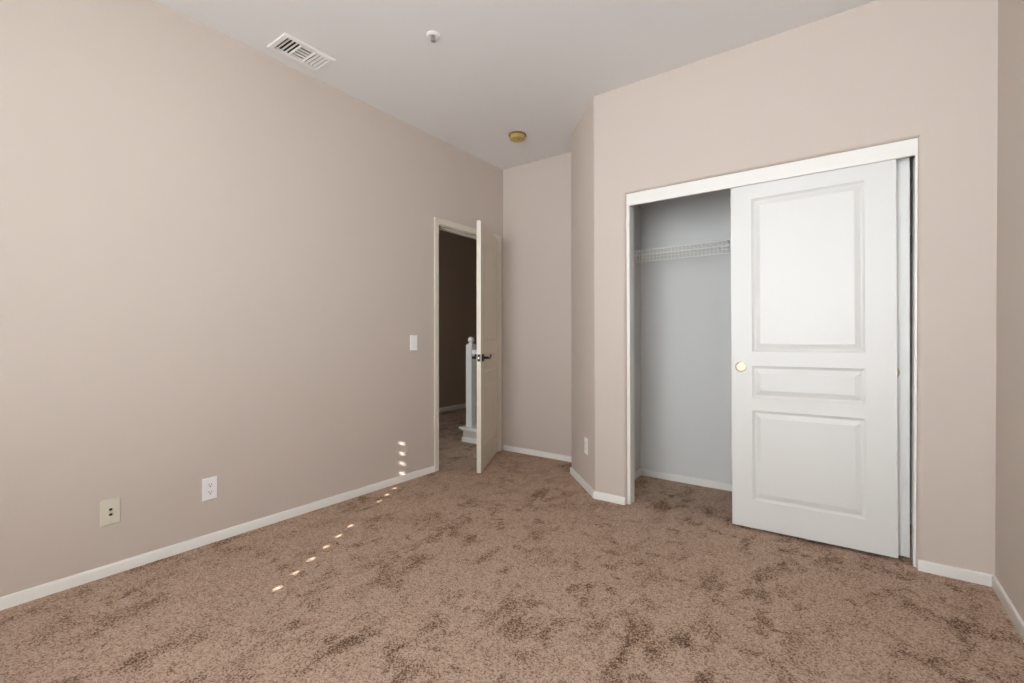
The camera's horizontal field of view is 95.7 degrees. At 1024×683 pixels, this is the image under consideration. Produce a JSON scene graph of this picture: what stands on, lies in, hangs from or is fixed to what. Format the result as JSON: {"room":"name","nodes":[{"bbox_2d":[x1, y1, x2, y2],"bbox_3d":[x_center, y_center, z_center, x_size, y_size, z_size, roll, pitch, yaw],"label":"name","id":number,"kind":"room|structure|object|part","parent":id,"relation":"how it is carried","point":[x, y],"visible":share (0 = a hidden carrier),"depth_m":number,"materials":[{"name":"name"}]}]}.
{"room":"empty bedroom","nodes":[
{"label":"empty bedroom","id":0,"kind":"room"},
{"bbox_2d":[0,0,502,596],"bbox_3d":[-1.534,-0.298,2.667,0.115,2.740,5.000,0,0,36],"label":"wall","id":1,"kind":"structure","parent":0,"point":[217,256],"depth_m":2.40,"materials":[{"name":"beige paint"}]},
{"bbox_2d":[100,497,120,526],"bbox_3d":[-1.850,0.785,2.135,0.008,0.119,0.073,0,0,36],"label":"phone jack","id":2,"kind":"object","parent":1,"relation":"attached to","point":[110,512],"visible":1,"depth_m":2.13,"materials":[{"name":"beige plastic"}]},
{"bbox_2d":[202,476,216,501],"bbox_3d":[-1.607,0.783,2.467,0.008,0.118,0.072,0,0,36],"label":"power outlet","id":3,"kind":"object","parent":1,"relation":"attached to","point":[209,485],"visible":1,"depth_m":2.46,"materials":[{"name":"white plastic"}]},
{"bbox_2d":[207,482,213,487],"bbox_3d":[-1.606,0.764,2.466,0.003,0.028,0.033,0,0,36],"label":"receptacle","id":4,"kind":"object","parent":3,"relation":"attached to","point":[209,484],"depth_m":2.47,"materials":[{"name":"white plastic"}]},
{"bbox_2d":[207,489,213,494],"bbox_3d":[-1.606,0.803,2.466,0.003,0.028,0.033,0,0,36],"label":"receptacle","id":5,"kind":"object","parent":3,"relation":"attached to","point":[209,491],"depth_m":2.47,"materials":[{"name":"white plastic"}]},
{"bbox_2d":[0,466,434,610],"bbox_3d":[-1.737,1.049,2.288,0.012,0.050,3.737,0,0,36],"label":"baseboard","id":6,"kind":"structure","parent":1,"relation":"attached to","point":[17,598],"depth_m":2.35,"materials":[{"name":"white wood"}]},
{"bbox_2d":[410,335,416,349],"bbox_3d":[-0.765,0.009,3.615,0.010,0.118,0.072,0,0,36],"label":"light switch","id":7,"kind":"object","parent":1,"relation":"attached to","point":[413,338],"visible":1,"depth_m":3.61,"materials":[{"name":"white plastic"}]},
{"bbox_2d":[439,225,476,239],"bbox_3d":[-0.427,0.042,4.183,0.116,2.045,0.796,0,0,36],"label":"trim","id":8,"kind":"structure","parent":1,"relation":"attached to","point":[441,227],"depth_m":4.07,"materials":[{"name":"white wood"}]},
{"bbox_2d":[434,217,500,471],"bbox_3d":[-0.371,0.022,4.150,0.015,2.085,0.893,0,0,36],"label":"trim","id":9,"kind":"structure","parent":1,"relation":"attached to","point":[437,221],"depth_m":3.82,"materials":[{"name":"white wood"}]},
{"bbox_2d":[472,220,498,472],"bbox_3d":[-0.211,0.041,4.084,0.151,2.028,0.767,0,0,8],"label":"door","id":10,"kind":"structure","parent":1,"relation":"in","point":[487,262],"depth_m":3.94,"materials":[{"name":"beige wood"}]},
{"bbox_3d":[-0.205,0.132,3.811,0.058,0.064,0.149,0,0,8],"label":"lever handle","id":11,"kind":"part","parent":10,"relation":"part of","materials":[{"name":"black metal"}]},
{"bbox_2d":[439,230,476,407],"bbox_3d":[-1.953,-0.313,5.759,0.100,2.740,6.400,0,0,36],"label":"wall","id":12,"kind":"structure","parent":0,"point":[457,253],"depth_m":7.15,"materials":[{"name":"beige paint"}]},
{"bbox_2d":[439,402,476,411],"bbox_3d":[-1.931,1.024,5.701,0.012,0.065,6.080,0,0,36],"label":"baseboard","id":13,"kind":"structure","parent":12,"relation":"attached to","point":[443,409],"depth_m":7.09,"materials":[{"name":"white wood"}]},
{"bbox_2d":[463,430,476,438],"bbox_3d":[-0.278,1.000,4.871,0.450,0.122,0.200,0,0,36],"label":"wall","id":14,"kind":"structure","parent":0,"point":[469,434],"depth_m":4.87,"materials":[{"name":"beige paint"}]},
{"bbox_2d":[459,423,476,431],"bbox_3d":[-0.293,0.922,4.881,0.487,0.036,0.260,0,0,36],"label":"trim","id":15,"kind":"structure","parent":14,"relation":"on","point":[472,429],"depth_m":4.87,"materials":[{"name":"white wood"}]},
{"bbox_2d":[466,337,476,426],"bbox_3d":[-0.293,0.426,4.832,0.432,0.956,0.078,0,0,36],"label":"stair railing","id":16,"kind":"object","parent":15,"relation":"on","point":[471,350],"visible":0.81,"depth_m":4.91,"materials":[{"name":"white wood"}]},
{"bbox_2d":[462,437,476,443],"bbox_3d":[-0.346,1.036,4.789,0.462,0.050,0.012,0,0,36],"label":"baseboard","id":17,"kind":"structure","parent":14,"relation":"attached to","point":[464,439],"depth_m":4.85,"materials":[{"name":"white wood"}]},
{"bbox_2d":[0,406,1023,682],"bbox_3d":[-0.188,1.128,3.486,5.900,0.120,8.000,0,0,36],"label":"floor","id":18,"kind":"structure","parent":0,"point":[511,571],"depth_m":1.91,"materials":[{"name":"brown carpet"}]},
{"bbox_2d":[153,0,876,169],"bbox_3d":[-0.106,-1.722,1.647,3.615,0.120,5.050,0,0,36],"label":"ceiling","id":19,"kind":"structure","parent":0,"point":[495,69],"depth_m":2.60,"materials":[{"name":"white paint"}]},
{"bbox_2d":[267,33,334,71],"bbox_3d":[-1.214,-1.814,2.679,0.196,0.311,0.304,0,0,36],"label":"ceiling vent","id":20,"kind":"object","parent":19,"relation":"in","point":[287,43],"visible":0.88,"depth_m":2.69,"materials":[{"name":"white metal"}]},
{"bbox_2d":[426,31,439,42],"bbox_3d":[-0.428,-1.650,2.521,0.074,0.034,0.074,0,0,36],"label":"sprinkler","id":21,"kind":"object","parent":19,"relation":"attached to","point":[433,35],"visible":1,"depth_m":2.51,"materials":[{"name":"white plastic"}]},
{"bbox_2d":[509,131,525,142],"bbox_3d":[0.043,-1.650,3.752,0.142,0.046,0.142,0,0,36],"label":"smoke detector","id":22,"kind":"object","parent":19,"relation":"attached to","point":[515,136],"visible":1,"depth_m":3.71,"materials":[{"name":"brown plastic"}]},
{"bbox_2d":[571,93,640,492],"bbox_3d":[0.680,-0.302,3.611,0.494,2.740,0.863,0,0,36],"label":"wall","id":23,"kind":"structure","parent":0,"point":[588,136],"depth_m":3.33,"materials":[{"name":"beige paint"}]},
{"bbox_2d":[570,467,594,496],"bbox_3d":[0.518,1.043,3.460,0.012,0.050,0.603,0,0,-8],"label":"baseboard","id":24,"kind":"structure","parent":23,"relation":"attached to","point":[583,483],"depth_m":3.42,"materials":[{"name":"white wood"}]},
{"bbox_2d":[584,437,587,454],"bbox_3d":[0.535,0.757,3.354,0.008,0.118,0.072,0,0,-8],"label":"power outlet","id":25,"kind":"object","parent":23,"relation":"attached to","point":[585,438],"visible":1,"depth_m":3.35,"materials":[{"name":"white plastic"}]},
{"bbox_2d":[635,469,640,478],"bbox_3d":[0.860,1.043,3.470,0.012,0.050,0.590,0,0,36],"label":"baseboard","id":26,"kind":"structure","parent":23,"relation":"attached to","point":[638,472],"depth_m":3.64,"materials":[{"name":"white wood"}]},
{"bbox_2d":[503,152,914,513],"bbox_3d":[1.255,-0.303,3.632,3.250,2.740,0.150,0,0,36],"label":"wall","id":27,"kind":"structure","parent":0,"point":[686,367],"depth_m":3.65,"materials":[{"name":"white paint"}]},
{"bbox_2d":[503,445,571,461],"bbox_3d":[0.290,1.039,4.269,0.916,0.050,0.012,0,0,36],"label":"baseboard","id":28,"kind":"structure","parent":27,"relation":"attached to","point":[505,447],"depth_m":4.29,"materials":[{"name":"white wood"}]},
{"bbox_2d":[634,218,912,262],"bbox_3d":[1.636,-0.519,3.052,1.748,0.308,0.337,0,0,36],"label":"wire closet shelf","id":29,"kind":"object","parent":27,"relation":"attached to","point":[723,245],"visible":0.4,"depth_m":3.25,"materials":[{"name":"white metal"}]},
{"bbox_3d":[1.542,-0.576,2.921,1.746,0.004,0.004,0,0,36],"label":"long rail","id":30,"kind":"part","parent":29,"relation":"part of","materials":[{"name":"white plastic"}]},
{"bbox_3d":[1.542,-0.624,2.921,1.746,0.007,0.007,0,0,36],"label":"long rail","id":31,"kind":"part","parent":29,"relation":"part of","materials":[{"name":"white plastic"}]},
{"bbox_3d":[1.640,-0.661,3.055,1.746,0.006,0.006,0,0,36],"label":"long rail","id":32,"kind":"part","parent":29,"relation":"part of","materials":[{"name":"white plastic"}]},
{"bbox_3d":[1.731,-0.661,3.180,1.746,0.006,0.006,0,0,36],"label":"long rail","id":33,"kind":"part","parent":29,"relation":"part of","materials":[{"name":"white plastic"}]},
{"bbox_2d":[641,469,910,522],"bbox_3d":[1.732,1.045,3.191,1.750,0.050,0.012,0,0,36],"label":"baseboard","id":34,"kind":"structure","parent":27,"relation":"attached to","point":[661,475],"depth_m":3.48,"materials":[{"name":"white wood"}]},
{"bbox_2d":[605,0,997,574],"bbox_3d":[1.408,-0.297,2.621,1.850,2.740,0.123,0,0,36],"label":"wall","id":35,"kind":"structure","parent":0,"point":[879,72],"depth_m":2.19,"materials":[{"name":"beige paint"}]},
{"bbox_2d":[593,491,624,504],"bbox_3d":[0.649,1.045,3.099,0.224,0.050,0.012,0,0,36],"label":"baseboard","id":36,"kind":"structure","parent":35,"relation":"attached to","point":[607,497],"depth_m":3.09,"materials":[{"name":"white wood"}]},
{"bbox_2d":[626,206,634,503],"bbox_3d":[0.786,0.090,3.075,0.032,1.960,0.075,0,0,36],"label":"trim","id":37,"kind":"structure","parent":35,"relation":"attached to","point":[629,210],"depth_m":3.05,"materials":[{"name":"white wood"}]},
{"bbox_2d":[626,138,917,205],"bbox_3d":[1.341,-0.928,2.628,1.450,0.080,0.014,0,0,36],"label":"trim","id":38,"kind":"structure","parent":35,"relation":"attached to","point":[906,148],"depth_m":2.52,"materials":[{"name":"white wood"}]},
{"bbox_2d":[731,159,897,557],"bbox_3d":[1.583,0.064,2.486,0.742,1.985,0.033,0,0,36],"label":"door","id":39,"kind":"structure","parent":35,"relation":"in","point":[814,256],"depth_m":2.44,"materials":[{"name":"white wood"}]},
{"bbox_3d":[1.315,0.145,2.664,0.061,0.061,0.004,0,0,36],"label":"finger pull","id":40,"kind":"part","parent":39,"relation":"part of","materials":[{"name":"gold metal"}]},
{"bbox_2d":[896,157,909,557],"bbox_3d":[1.652,0.065,2.494,0.742,1.985,0.033,0,0,36],"label":"door","id":41,"kind":"structure","parent":35,"relation":"in","point":[902,164],"depth_m":2.28,"materials":[{"name":"white wood"}]},
{"bbox_2d":[911,155,917,566],"bbox_3d":[1.948,0.094,2.243,0.010,1.960,0.101,0,0,36],"label":"trim","id":42,"kind":"structure","parent":35,"relation":"attached to","point":[915,161],"depth_m":2.21,"materials":[{"name":"white wood"}]},
{"bbox_2d":[918,559,993,586],"bbox_3d":[2.012,1.050,2.103,0.256,0.050,0.012,0,0,36],"label":"baseboard","id":43,"kind":"structure","parent":35,"relation":"attached to","point":[967,575],"depth_m":2.10,"materials":[{"name":"white wood"}]},
{"bbox_2d":[995,0,1023,621],"bbox_3d":[0.990,-0.286,0.370,0.130,2.740,4.267,0,0,36],"label":"wall","id":44,"kind":"structure","parent":0,"point":[1009,508],"depth_m":1.85,"materials":[{"name":"beige paint"}]},
{"bbox_2d":[992,575,1023,641],"bbox_3d":[0.953,1.059,0.447,0.012,0.050,3.937,0,0,36],"label":"baseboard","id":45,"kind":"structure","parent":44,"relation":"attached to","point":[1014,616],"depth_m":1.82,"materials":[{"name":"white wood"}]}
]}

